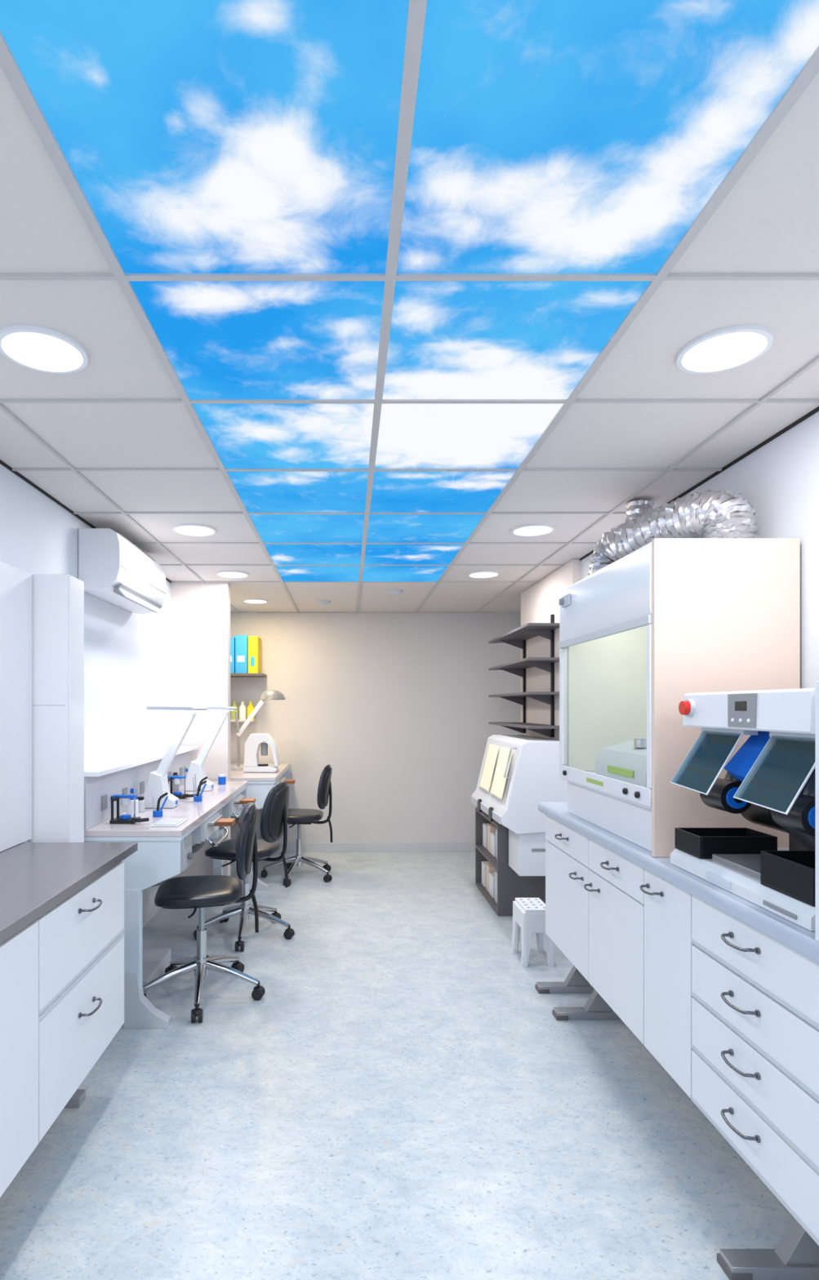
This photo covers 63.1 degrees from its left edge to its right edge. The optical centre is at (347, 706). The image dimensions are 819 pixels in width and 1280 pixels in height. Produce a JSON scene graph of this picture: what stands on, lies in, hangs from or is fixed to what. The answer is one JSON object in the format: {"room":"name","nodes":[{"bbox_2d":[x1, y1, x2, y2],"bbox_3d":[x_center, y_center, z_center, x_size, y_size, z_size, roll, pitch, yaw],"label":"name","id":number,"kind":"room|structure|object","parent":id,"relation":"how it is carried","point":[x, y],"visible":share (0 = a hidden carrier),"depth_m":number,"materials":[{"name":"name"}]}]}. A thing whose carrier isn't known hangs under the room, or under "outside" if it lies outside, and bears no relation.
{"room":"laboratory","nodes":[
{"label":"laboratory","id":0,"kind":"room"},
{"bbox_2d":[0,463,170,932],"bbox_3d":[-1.410,0.203,2.560,0.100,2.525,8.320,0,0,0],"label":"wall","id":1,"kind":"structure","parent":0,"point":[127,654],"depth_m":3.72,"materials":[{"name":"white paint"}]},
{"bbox_2d":[0,560,31,852],"bbox_3d":[-1.347,-0.003,2.005,0.020,1.124,1.610,0,0,0],"label":"panel","id":2,"kind":"object","parent":1,"relation":"attached to","point":[15,583],"visible":1,"depth_m":2.66,"materials":[{"name":"white plastic"}]},
{"bbox_2d":[0,459,171,582],"bbox_3d":[-1.356,-0.958,1.745,0.008,0.011,6.690,0,0,0],"label":"trim","id":3,"kind":"structure","parent":1,"relation":"attached to","point":[2,462],"depth_m":2.97,"materials":[{"name":"black metal"}]},
{"bbox_2d":[78,528,165,616],"bbox_3d":[-1.246,-0.733,3.765,0.221,0.339,0.850,0,0,0],"label":"air conditioner","id":4,"kind":"object","parent":1,"relation":"attached to","point":[112,569],"visible":0.98,"depth_m":3.41,"materials":[{"name":"white plastic"}]},
{"bbox_2d":[170,582,230,878],"bbox_3d":[-1.140,0.253,5.145,0.440,2.425,0.110,0,0,0],"label":"wall","id":5,"kind":"structure","parent":0,"point":[200,612],"depth_m":5.09,"materials":[{"name":"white paint"}]},
{"bbox_2d":[230,612,519,842],"bbox_3d":[0.220,0.203,6.770,3.360,2.525,0.100,0,0,0],"label":"wall","id":6,"kind":"structure","parent":0,"point":[399,708],"depth_m":6.72,"materials":[{"name":"grey paint"}]},
{"bbox_2d":[230,719,257,721],"bbox_3d":[-1.139,0.135,6.569,0.437,0.020,0.297,0,0,0],"label":"storage shelf","id":7,"kind":"object","parent":6,"relation":"attached to","point":[231,720],"visible":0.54,"depth_m":6.42,"materials":[{"name":"grey plastic"}]},
{"bbox_2d":[231,701,253,719],"bbox_3d":[-1.120,0.034,6.550,0.390,0.180,0.070,0,0,0],"label":"bottles","id":8,"kind":"object","parent":7,"relation":"on","point":[242,708],"visible":0.54,"depth_m":6.52,"materials":[{"name":"yellow plastic"}]},
{"bbox_2d":[230,673,266,677],"bbox_3d":[-1.089,-0.312,6.548,0.537,0.025,0.337,0,0,0],"label":"storage shelf","id":9,"kind":"object","parent":6,"relation":"attached to","point":[232,675],"visible":0.56,"depth_m":6.38,"materials":[{"name":"grey laminate"}]},
{"bbox_2d":[230,635,261,673],"bbox_3d":[-1.105,-0.510,6.544,0.470,0.369,0.272,0,0,0],"label":"storage boxes","id":10,"kind":"object","parent":9,"relation":"on","point":[245,650],"visible":0.47,"depth_m":6.42,"materials":[{"name":"blue cardboard"}]},
{"bbox_2d":[257,611,492,613],"bbox_3d":[0.270,-0.957,6.715,2.380,0.013,0.010,0,0,0],"label":"trim","id":11,"kind":"structure","parent":6,"relation":"attached to","point":[257,611],"depth_m":6.71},
{"bbox_2d":[279,842,475,851],"bbox_3d":[0.197,1.420,6.713,3.107,0.090,0.015,0,0,0],"label":"baseboard","id":12,"kind":"structure","parent":6,"relation":"attached to","point":[291,846],"depth_m":6.71,"materials":[{"name":"white paint"}]},
{"bbox_2d":[0,851,793,1279],"bbox_3d":[0.220,1.515,2.560,3.360,0.100,8.520,0,0,0],"label":"floor","id":13,"kind":"structure","parent":0,"point":[401,1098],"depth_m":2.30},
{"bbox_2d":[28,573,84,842],"bbox_3d":[-1.270,0.450,2.900,0.174,2.030,0.161,0,0,0],"label":"tall cabinet","id":14,"kind":"object","parent":13,"relation":"on","point":[57,599],"visible":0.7,"depth_m":2.82,"materials":[{"name":"white laminate"}]},
{"bbox_2d":[0,842,137,1197],"bbox_3d":[-1.097,1.012,1.070,0.520,0.905,3.340,0,0,0],"label":"base cabinet","id":15,"kind":"object","parent":13,"relation":"on","point":[62,935],"visible":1,"depth_m":2.03,"materials":[{"name":"white laminate"}]},
{"bbox_2d":[84,746,255,1028],"bbox_3d":[-0.999,0.881,4.043,0.717,1.168,2.045,0,0,0],"label":"workbench","id":16,"kind":"object","parent":13,"relation":"on","point":[162,853],"visible":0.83,"depth_m":3.19,"materials":[{"name":"white laminate"}]},
{"bbox_2d":[109,781,149,823],"bbox_3d":[-1.053,0.465,3.236,0.193,0.199,0.129,0,0,0],"label":"dental articulator","id":17,"kind":"object","parent":16,"relation":"on","point":[125,798],"visible":1,"depth_m":3.23,"materials":[{"name":"black plastic"}]},
{"bbox_2d":[126,795,138,815],"bbox_3d":[-1.130,0.514,3.480,0.060,0.100,0.060,0,0,0],"label":"jar","id":18,"kind":"object","parent":16,"relation":"on","point":[130,808],"visible":0.55,"depth_m":3.46,"materials":[{"name":"white plastic"}]},
{"bbox_2d":[137,795,144,812],"bbox_3d":[-1.120,0.524,3.570,0.052,0.080,0.052,0,0,0],"label":"jar","id":19,"kind":"object","parent":16,"relation":"on","point":[141,799],"visible":0.7,"depth_m":3.55,"materials":[{"name":"grey plastic"}]},
{"bbox_2d":[151,789,168,817],"bbox_3d":[-0.966,0.494,3.426,0.083,0.139,0.052,0,0,-24],"label":"holder","id":20,"kind":"object","parent":16,"relation":"on","point":[157,813],"visible":1,"depth_m":3.41,"materials":[{"name":"blue plastic"}]},
{"bbox_2d":[150,817,187,826],"bbox_3d":[-0.865,0.559,3.220,0.130,0.009,0.200,0,0,0],"label":"paper tray","id":21,"kind":"object","parent":16,"relation":"on","point":[165,822],"visible":1,"depth_m":3.19,"materials":[{"name":"white plastic"}]},
{"bbox_2d":[143,706,207,808],"bbox_3d":[-0.988,0.280,3.750,0.324,0.566,0.320,0,0,0],"label":"task lamp","id":22,"kind":"object","parent":16,"relation":"on","point":[157,780],"visible":0.87,"depth_m":3.71,"materials":[{"name":"white plastic"}]},
{"bbox_2d":[172,774,179,793],"bbox_3d":[-1.120,0.504,4.310,0.050,0.120,0.050,0,0,0],"label":"jar","id":23,"kind":"object","parent":16,"relation":"on","point":[175,788],"visible":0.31,"depth_m":4.29,"materials":[{"name":"grey plastic"}]},
{"bbox_2d":[167,765,196,798],"bbox_3d":[-1.023,0.465,4.115,0.193,0.199,0.129,0,0,0],"label":"dental articulator","id":24,"kind":"object","parent":16,"relation":"on","point":[177,780],"visible":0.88,"depth_m":4.11,"materials":[{"name":"black plastic"}]},
{"bbox_2d":[192,777,206,801],"bbox_3d":[-0.886,0.494,3.986,0.083,0.139,0.052,0,0,-24],"label":"holder","id":25,"kind":"object","parent":16,"relation":"on","point":[196,798],"visible":1,"depth_m":3.97,"materials":[{"name":"blue plastic"}]},
{"bbox_2d":[194,773,207,795],"bbox_3d":[-0.926,0.494,4.206,0.083,0.139,0.052,0,0,-24],"label":"tools","id":26,"kind":"object","parent":25,"relation":"in","point":[206,777],"visible":0.66,"depth_m":4.20,"materials":[{"name":"grey plastic"}]},
{"bbox_2d":[183,706,237,791],"bbox_3d":[-0.938,0.280,4.500,0.324,0.566,0.320,0,0,0],"label":"task lamp","id":27,"kind":"object","parent":16,"relation":"on","point":[197,766],"visible":0.78,"depth_m":4.47,"materials":[{"name":"white plastic"}]},
{"bbox_2d":[217,773,226,784],"bbox_3d":[-0.920,0.529,4.850,0.056,0.070,0.056,0,0,0],"label":"jar","id":28,"kind":"object","parent":16,"relation":"on","point":[222,778],"visible":1,"depth_m":4.83,"materials":[{"name":"blue plastic"}]},
{"bbox_2d":[142,802,265,1022],"bbox_3d":[-0.734,0.981,3.367,0.633,0.967,0.630,0,0,0],"label":"office chair","id":29,"kind":"object","parent":13,"relation":"on","point":[202,891],"visible":0.95,"depth_m":3.32,"materials":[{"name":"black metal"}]},
{"bbox_2d":[193,781,294,951],"bbox_3d":[-0.657,0.971,4.259,0.639,0.987,0.615,0,0,0],"label":"office chair","id":30,"kind":"object","parent":13,"relation":"on","point":[274,814],"visible":0.89,"depth_m":4.18,"materials":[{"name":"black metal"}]},
{"bbox_2d":[230,763,295,890],"bbox_3d":[-0.908,1.015,5.987,0.897,0.900,1.395,0,0,0],"label":"workbench","id":31,"kind":"object","parent":13,"relation":"on","point":[260,784],"visible":0.28,"depth_m":5.31,"materials":[{"name":"grey plastic"}]},
{"bbox_2d":[231,689,285,770],"bbox_3d":[-0.802,0.204,5.950,0.495,0.719,0.250,0,0,0],"label":"desk lamp","id":32,"kind":"object","parent":31,"relation":"on","point":[269,694],"visible":0.94,"depth_m":5.92,"materials":[{"name":"grey plastic"}]},
{"bbox_2d":[243,733,279,772],"bbox_3d":[-0.750,0.399,5.800,0.299,0.328,0.200,0,0,0],"label":"scanner","id":33,"kind":"object","parent":31,"relation":"on","point":[252,744],"visible":1,"depth_m":5.72,"materials":[{"name":"white plastic"}]},
{"bbox_2d":[260,764,332,885],"bbox_3d":[-0.440,0.981,5.716,0.618,0.967,0.638,0,0,0],"label":"office chair","id":34,"kind":"object","parent":13,"relation":"on","point":[295,816],"visible":0.88,"depth_m":5.64,"materials":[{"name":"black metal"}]},
{"bbox_2d":[475,807,545,915],"bbox_3d":[1.245,1.146,5.053,0.390,0.638,0.825,0,0,0],"label":"stand","id":35,"kind":"object","parent":13,"relation":"on","point":[510,886],"visible":0.48,"depth_m":4.64,"materials":[{"name":"grey metal"}]},
{"bbox_2d":[481,823,497,903],"bbox_3d":[1.235,1.174,5.045,0.290,0.530,0.730,0,0,0],"label":"boxes","id":36,"kind":"object","parent":35,"relation":"on","point":[489,873],"visible":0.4,"depth_m":5.13,"materials":[{"name":"white cardboard"}]},
{"bbox_2d":[471,734,566,875],"bbox_3d":[1.212,0.665,4.825,0.455,0.880,1.050,0,0,0],"label":"machine","id":37,"kind":"object","parent":35,"relation":"on","point":[518,772],"visible":0.91,"depth_m":4.33,"materials":[{"name":"white plastic"}]},
{"bbox_2d":[511,897,555,967],"bbox_3d":[1.075,1.304,3.860,0.190,0.322,0.260,0,0,0],"label":"step stool","id":38,"kind":"object","parent":13,"relation":"on","point":[528,913],"visible":0.91,"depth_m":3.74,"materials":[{"name":"white plastic"}]},
{"bbox_2d":[534,801,818,1279],"bbox_3d":[1.244,0.983,1.945,0.537,0.965,3.090,0,0,0],"label":"base cabinet","id":39,"kind":"object","parent":13,"relation":"on","point":[720,988],"visible":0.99,"depth_m":1.86,"materials":[{"name":"laminate"}]},
{"bbox_2d":[558,537,799,857],"bbox_3d":[1.244,-0.030,2.685,0.513,1.059,0.970,0,0,0],"label":"fume hood","id":40,"kind":"object","parent":39,"relation":"on","point":[669,619],"visible":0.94,"depth_m":2.20,"materials":[{"name":"white plastic"}]},
{"bbox_2d":[595,737,648,788],"bbox_3d":[1.258,0.216,2.605,0.325,0.172,0.690,0,0,0],"label":"laboratory balance","id":41,"kind":"object","parent":40,"relation":"on","point":[625,762],"visible":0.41,"depth_m":2.69,"materials":[{"name":"grey plastic"}]},
{"bbox_2d":[624,499,653,521],"bbox_3d":[1.359,-0.758,3.090,0.128,0.378,0.130,0,0,28],"label":"flexible duct","id":42,"kind":"object","parent":40,"relation":"on","point":[635,508],"visible":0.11,"depth_m":3.04,"materials":[{"name":"metal"}]},
{"bbox_2d":[587,488,759,575],"bbox_3d":[1.287,-0.698,2.691,0.203,0.262,0.792,0,0,-20],"label":"flexible duct","id":43,"kind":"object","parent":40,"relation":"on","point":[724,513],"visible":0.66,"depth_m":2.53,"materials":[{"name":"metal"}]},
{"bbox_2d":[670,688,814,931],"bbox_3d":[1.221,0.229,1.795,0.478,0.541,0.650,0,0,0],"label":"machine","id":44,"kind":"object","parent":39,"relation":"on","point":[769,780],"visible":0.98,"depth_m":1.72,"materials":[{"name":"white plastic"}]},
{"bbox_2d":[814,680,818,941],"bbox_3d":[1.207,0.222,1.220,0.426,0.554,0.400,0,0,0],"label":"machine","id":45,"kind":"object","parent":39,"relation":"on","point":[816,683],"visible":1,"depth_m":1.41,"materials":[{"name":"white plastic"}]},
{"bbox_2d":[0,66,818,612],"bbox_3d":[0.220,-1.012,2.560,3.360,0.097,8.520,0,0,0],"label":"ceiling","id":46,"kind":"structure","parent":0,"point":[768,221],"depth_m":2.10,"materials":[{"name":"tile"}]},
{"bbox_2d":[0,324,88,373],"bbox_3d":[-0.820,-0.958,1.784,0.226,0.011,0.226,0,0,0],"label":"recessed light","id":47,"kind":"object","parent":46,"relation":"in","point":[39,348],"visible":1,"depth_m":1.78,"materials":[{"name":"white plastic"}]},
{"bbox_2d":[173,523,215,536],"bbox_3d":[-0.830,-0.958,3.590,0.226,0.011,0.226,0,0,0],"label":"recessed light","id":48,"kind":"object","parent":46,"relation":"in","point":[187,529],"visible":1,"depth_m":3.58,"materials":[{"name":"white plastic"}]},
{"bbox_2d":[217,570,248,577],"bbox_3d":[-0.830,-0.958,4.790,0.226,0.011,0.226,0,0,0],"label":"recessed light","id":49,"kind":"object","parent":46,"relation":"in","point":[228,574],"visible":1,"depth_m":4.79,"materials":[{"name":"white plastic"}]},
{"bbox_2d":[243,598,267,603],"bbox_3d":[-0.835,-0.958,6.000,0.226,0.011,0.226,0,0,0],"label":"recessed light","id":50,"kind":"object","parent":46,"relation":"in","point":[249,600],"visible":1,"depth_m":6.00,"materials":[{"name":"white plastic"}]},
{"bbox_2d":[315,600,331,605],"bbox_3d":[-0.220,-0.945,6.040,0.140,0.035,0.140,0,0,0],"label":"smoke detector","id":51,"kind":"object","parent":46,"relation":"attached to","point":[322,602],"visible":1,"depth_m":6.00,"materials":[{"name":"grey plastic"}]},
{"bbox_2d":[386,589,403,595],"bbox_3d":[0.390,-0.945,5.500,0.140,0.035,0.140,0,0,0],"label":"smoke detector","id":52,"kind":"object","parent":46,"relation":"attached to","point":[392,592],"visible":1,"depth_m":5.46,"materials":[{"name":"grey plastic"}]},
{"bbox_2d":[0,0,818,613],"bbox_3d":[0.077,-0.958,2.560,2.875,0.009,8.320,0,0,0],"label":"grid","id":53,"kind":"object","parent":46,"relation":"attached to","point":[416,8],"depth_m":1.57,"materials":[{"name":"white metal"}]},
{"bbox_2d":[467,570,499,577],"bbox_3d":[0.980,-0.958,4.790,0.226,0.011,0.226,0,0,0],"label":"recessed light","id":54,"kind":"object","parent":46,"relation":"in","point":[479,574],"visible":1,"depth_m":4.79,"materials":[{"name":"white plastic"}]},
{"bbox_2d":[511,523,554,536],"bbox_3d":[1.000,-0.958,3.590,0.226,0.011,0.226,0,0,0],"label":"recessed light","id":55,"kind":"object","parent":46,"relation":"in","point":[533,529],"visible":1,"depth_m":3.58,"materials":[{"name":"white plastic"}]},
{"bbox_2d":[675,324,773,373],"bbox_3d":[1.010,-0.958,1.784,0.226,0.011,0.226,0,0,0],"label":"recessed light","id":56,"kind":"object","parent":46,"relation":"in","point":[726,348],"visible":1,"depth_m":1.78,"materials":[{"name":"white plastic"}]},
{"bbox_2d":[520,612,520,734],"bbox_3d":[1.825,0.203,6.160,0.150,2.525,1.120,0,0,0],"label":"wall","id":57,"kind":"structure","parent":0,"point":[520,612],"depth_m":6.72,"materials":[{"name":"grey paint"}]},
{"bbox_2d":[520,559,580,741],"bbox_3d":[1.680,0.253,4.955,0.440,2.425,1.290,0,0,0],"label":"wall","id":58,"kind":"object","parent":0,"point":[540,601],"depth_m":4.95,"materials":[{"name":"white paint"}]},
{"bbox_2d":[488,614,559,737],"bbox_3d":[1.334,-0.219,5.075,0.248,0.873,1.250,0,0,0],"label":"wall shelf unit","id":59,"kind":"object","parent":58,"relation":"attached to","point":[517,637],"visible":0.91,"depth_m":4.70,"materials":[{"name":"black metal"}]},
{"bbox_2d":[580,411,818,688],"bbox_3d":[1.708,0.203,1.355,0.385,2.525,5.910,0,0,0],"label":"wall","id":60,"kind":"structure","parent":0,"point":[780,479],"depth_m":2.24,"materials":[{"name":"white paint"}]},
{"bbox_2d":[579,406,818,560],"bbox_3d":[1.511,-0.958,1.355,0.008,0.011,5.910,0,0,0],"label":"trim","id":61,"kind":"structure","parent":60,"relation":"attached to","point":[813,411],"depth_m":2.49,"materials":[{"name":"black metal"}]},
{"label":"outside","id":62,"kind":"structure","parent":0,"visible":0},
{"bbox_2d":[0,0,408,273],"bbox_3d":[-0.205,-0.960,1.177,0.600,0.001,0.600,0,0,0],"label":"ceiling panel","id":63,"kind":"object","parent":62,"point":[199,136],"visible":1,"depth_m":1.08,"materials":[{"name":"blue plastic"}]},
{"bbox_2d":[128,280,384,399],"bbox_3d":[-0.205,-0.960,1.777,0.600,0.001,0.600,0,0,0],"label":"ceiling panel","id":64,"kind":"object","parent":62,"point":[222,340],"visible":1,"depth_m":1.72,"materials":[{"name":"blue plastic"}]},
{"bbox_2d":[191,403,373,468],"bbox_3d":[-0.205,-0.960,2.377,0.600,0.001,0.600,0,0,0],"label":"ceiling panel","id":65,"kind":"object","parent":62,"point":[242,435],"visible":1,"depth_m":2.32,"materials":[{"name":"blue plastic"}]},
{"bbox_2d":[226,471,368,511],"bbox_3d":[-0.205,-0.960,2.977,0.600,0.001,0.600,0,0,0],"label":"ceiling panel","id":66,"kind":"object","parent":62,"point":[258,491],"visible":1,"depth_m":2.92,"materials":[{"name":"blue plastic"}]},
{"bbox_2d":[248,514,364,542],"bbox_3d":[-0.205,-0.960,3.577,0.600,0.001,0.600,0,0,0],"label":"ceiling panel","id":67,"kind":"object","parent":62,"point":[270,527],"visible":1,"depth_m":3.55,"materials":[{"name":"blue plastic"}]},
{"bbox_2d":[264,544,361,564],"bbox_3d":[-0.205,-0.960,4.177,0.600,0.001,0.600,0,0,0],"label":"ceiling panel","id":68,"kind":"object","parent":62,"point":[280,554],"visible":1,"depth_m":4.18,"materials":[{"name":"blue plastic"}]},
{"bbox_2d":[275,565,359,581],"bbox_3d":[-0.205,-0.960,4.777,0.600,0.001,0.600,0,0,0],"label":"ceiling panel","id":69,"kind":"object","parent":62,"point":[287,573],"visible":1,"depth_m":4.77,"materials":[{"name":"blue plastic"}]},
{"bbox_2d":[361,565,448,581],"bbox_3d":[0.395,-0.960,4.777,0.600,0.001,0.600,0,0,0],"label":"ceiling panel","id":70,"kind":"object","parent":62,"point":[371,573],"visible":1,"depth_m":4.77,"materials":[{"name":"blue plastic"}]},
{"bbox_2d":[364,544,462,564],"bbox_3d":[0.395,-0.960,4.177,0.600,0.001,0.600,0,0,0],"label":"ceiling panel","id":71,"kind":"object","parent":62,"point":[375,554],"visible":1,"depth_m":4.18,"materials":[{"name":"blue plastic"}]},
{"bbox_2d":[366,514,484,542],"bbox_3d":[0.395,-0.960,3.577,0.600,0.001,0.600,0,0,0],"label":"ceiling panel","id":72,"kind":"object","parent":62,"point":[381,527],"visible":1,"depth_m":3.55,"materials":[{"name":"blue plastic"}]},
{"bbox_2d":[369,471,515,511],"bbox_3d":[0.395,-0.960,2.977,0.600,0.001,0.600,0,0,0],"label":"ceiling panel","id":73,"kind":"object","parent":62,"point":[392,491],"visible":1,"depth_m":2.92,"materials":[{"name":"blue plastic"}]},
{"bbox_2d":[374,403,563,468],"bbox_3d":[0.395,-0.960,2.377,0.600,0.001,0.600,0,0,0],"label":"ceiling panel","id":74,"kind":"object","parent":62,"point":[411,435],"visible":1,"depth_m":2.32,"materials":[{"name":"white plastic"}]},
{"bbox_2d":[382,280,650,399],"bbox_3d":[0.395,-0.960,1.777,0.600,0.001,0.600,0,0,0],"label":"ceiling panel","id":75,"kind":"object","parent":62,"point":[448,340],"visible":1,"depth_m":1.70,"materials":[{"name":"blue plastic"}]},
{"bbox_2d":[396,0,818,273],"bbox_3d":[0.395,-0.960,1.177,0.600,0.001,0.600,0,0,0],"label":"ceiling panel","id":76,"kind":"object","parent":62,"point":[548,136],"visible":1,"depth_m":1.08,"materials":[{"name":"blue plastic"}]}
]}

